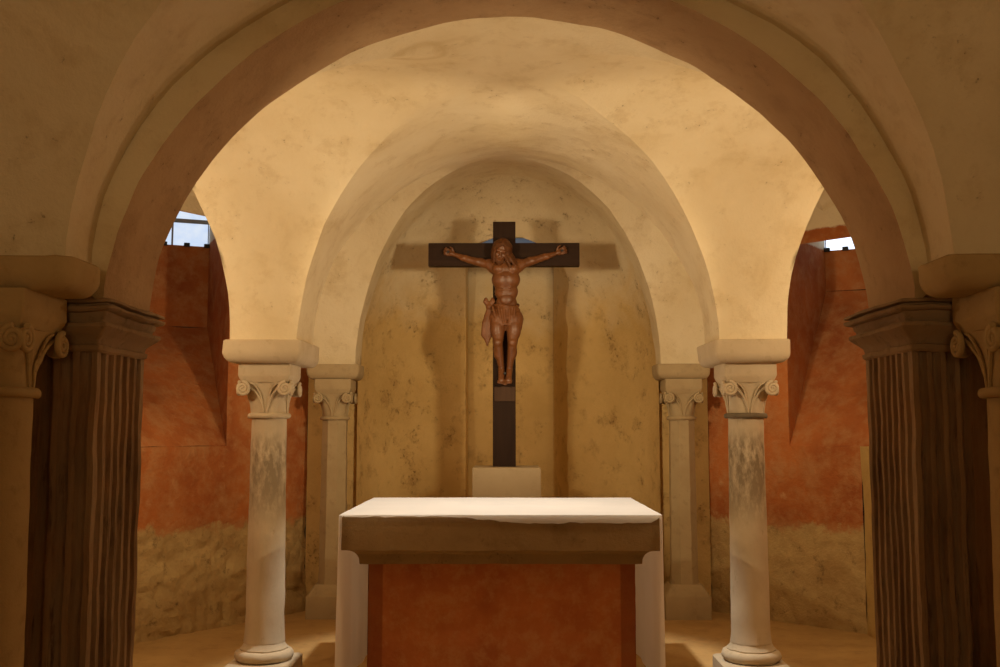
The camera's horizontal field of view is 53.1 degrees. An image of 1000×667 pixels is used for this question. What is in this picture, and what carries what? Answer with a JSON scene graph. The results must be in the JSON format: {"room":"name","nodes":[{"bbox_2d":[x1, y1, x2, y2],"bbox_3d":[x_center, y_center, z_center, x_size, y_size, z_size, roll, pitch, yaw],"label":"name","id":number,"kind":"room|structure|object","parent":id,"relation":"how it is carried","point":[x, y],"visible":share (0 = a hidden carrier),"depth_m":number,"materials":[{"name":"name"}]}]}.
{"room":"church","nodes":[
{"label":"church","id":0,"kind":"room"},
{"bbox_2d":[135,195,308,643],"bbox_3d":[-2.613,-0.001,3.773,1.913,3.770,10.332,0,-6,0],"label":"wall","id":1,"kind":"structure","parent":0,"point":[193,514],"depth_m":7.88,"materials":[{"name":"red paint"}]},
{"bbox_2d":[165,211,209,247],"bbox_3d":[-3.078,-0.976,8.886,0.971,0.382,0.060,2,-6,-21],"label":"window","id":2,"kind":"structure","parent":1,"relation":"in","point":[188,229],"depth_m":9.01,"materials":[{"name":"grey"}]},
{"bbox_2d":[0,0,999,365],"bbox_3d":[0.031,-1.018,3.811,5.926,1.702,10.010,0,-6,0],"label":"ceiling","id":3,"kind":"structure","parent":0,"point":[710,206],"depth_m":5.43,"materials":[{"name":"paint"}]},
{"bbox_2d":[82,0,932,310],"bbox_3d":[0.029,-0.832,3.738,3.700,1.525,0.450,0,-6,0],"label":"arch","id":4,"kind":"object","parent":3,"relation":"attached to","point":[859,171],"depth_m":3.65,"materials":[{"name":"beige paint"}]},
{"bbox_2d":[134,580,875,666],"bbox_3d":[0.031,1.869,3.687,7.200,0.009,12.900,0,-6,0],"label":"floor","id":5,"kind":"structure","parent":0,"point":[688,643],"depth_m":7.06,"materials":[{"name":"beige stone"}]},
{"bbox_2d":[0,254,100,666],"bbox_3d":[-1.618,0.790,3.146,0.576,2.056,0.399,0,-6,0],"label":"column","id":6,"kind":"structure","parent":5,"relation":"on","point":[35,289],"depth_m":3.12,"materials":[{"name":"stone"}]},
{"bbox_2d":[23,298,165,666],"bbox_3d":[-1.552,0.880,3.583,0.471,1.963,0.570,0,-6,0],"label":"pier","id":7,"kind":"object","parent":5,"relation":"on","point":[85,468],"visible":0.84,"depth_m":3.43,"materials":[{"name":"stone"}]},
{"bbox_2d":[222,339,318,666],"bbox_3d":[-1.425,1.084,6.187,0.482,2.057,0.600,0,-6,0],"label":"column","id":8,"kind":"structure","parent":5,"relation":"on","point":[269,369],"depth_m":6.03,"materials":[{"name":"stone"}]},
{"bbox_2d":[305,364,363,618],"bbox_3d":[-1.376,1.287,8.272,0.433,2.056,0.371,0,-6,0],"label":"column","id":9,"kind":"structure","parent":5,"relation":"on","point":[335,384],"depth_m":8.20,"materials":[{"name":"beige stone"}]},
{"bbox_2d":[342,516,659,666],"bbox_3d":[0.008,1.579,6.076,1.732,1.049,1.404,0,-6,0],"label":"altar","id":10,"kind":"object","parent":5,"relation":"on","point":[443,591],"visible":0.94,"depth_m":5.50,"materials":[{"name":"brown stone"}]},
{"bbox_2d":[335,497,664,666],"bbox_3d":[0.010,1.544,6.072,1.782,0.992,1.422,0,-6,0],"label":"altar cloth","id":11,"kind":"object","parent":10,"relation":"on","point":[352,576],"visible":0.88,"depth_m":5.80,"materials":[{"name":"white fabric"}]},
{"bbox_2d":[472,465,540,497],"bbox_3d":[0.053,1.678,7.984,0.539,1.225,0.544,0,-6,0],"label":"pedestal","id":12,"kind":"object","parent":5,"relation":"on","point":[488,481],"visible":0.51,"depth_m":7.76,"materials":[{"name":"stone"}]},
{"bbox_2d":[428,222,579,466],"bbox_3d":[0.031,0.066,7.999,1.231,1.986,0.343,0,-6,0],"label":"crucifix","id":13,"kind":"object","parent":12,"relation":"on","point":[504,258],"visible":1,"depth_m":8.02,"materials":[{"name":"brown wood"}]},
{"bbox_2d":[652,364,711,619],"bbox_3d":[1.506,1.284,8.248,0.434,2.061,0.371,0,-6,0],"label":"column","id":14,"kind":"structure","parent":5,"relation":"on","point":[685,598],"depth_m":8.17,"materials":[{"name":"beige stone"}]},
{"bbox_2d":[697,339,789,666],"bbox_3d":[1.513,1.084,6.162,0.454,2.058,0.604,0,-6,0],"label":"column","id":15,"kind":"structure","parent":5,"relation":"on","point":[744,369],"depth_m":6.01,"materials":[{"name":"stone"}]},
{"bbox_2d":[844,297,995,666],"bbox_3d":[1.579,0.878,3.559,0.471,1.963,0.568,0,-6,0],"label":"pier","id":16,"kind":"object","parent":5,"relation":"on","point":[928,421],"visible":0.9,"depth_m":3.41,"materials":[{"name":"stone"}]},
{"bbox_2d":[918,253,999,666],"bbox_3d":[1.672,0.787,3.120,0.576,2.060,0.395,0,-6,0],"label":"column","id":17,"kind":"structure","parent":5,"relation":"on","point":[971,280],"depth_m":3.14,"materials":[{"name":"stone"}]},
{"bbox_2d":[305,176,710,595],"bbox_3d":[0.064,0.529,9.297,3.420,3.782,1.510,0,-6,0],"label":"wall","id":18,"kind":"structure","parent":0,"point":[421,419],"depth_m":9.29,"materials":[{"name":"paint"}]},
{"bbox_2d":[483,238,534,242],"bbox_3d":[0.108,-0.894,9.832,0.800,0.226,0.192,0,-6,0],"label":"window","id":19,"kind":"structure","parent":18,"relation":"in","point":[517,240],"depth_m":9.84,"materials":[{"name":"grey glass"}]},
{"bbox_2d":[707,204,868,633],"bbox_3d":[2.677,-0.011,3.671,1.904,3.770,10.153,0,-6,0],"label":"wall","id":20,"kind":"structure","parent":0,"point":[812,446],"depth_m":7.97,"materials":[{"name":"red paint"}]},
{"bbox_2d":[824,237,853,251],"bbox_3d":[3.266,-0.900,8.678,0.878,0.332,0.060,-2,-6,24],"label":"window","id":21,"kind":"structure","parent":20,"relation":"in","point":[844,244],"depth_m":8.81,"materials":[{"name":"grey glass"}]},
{"bbox_2d":[861,446,876,638],"bbox_3d":[3.010,1.471,6.675,0.608,1.408,1.610,0,-6,0],"label":"trim","id":22,"kind":"structure","parent":20,"relation":"attached to","point":[868,550],"depth_m":7.39,"materials":[{"name":"paint"}]}
]}

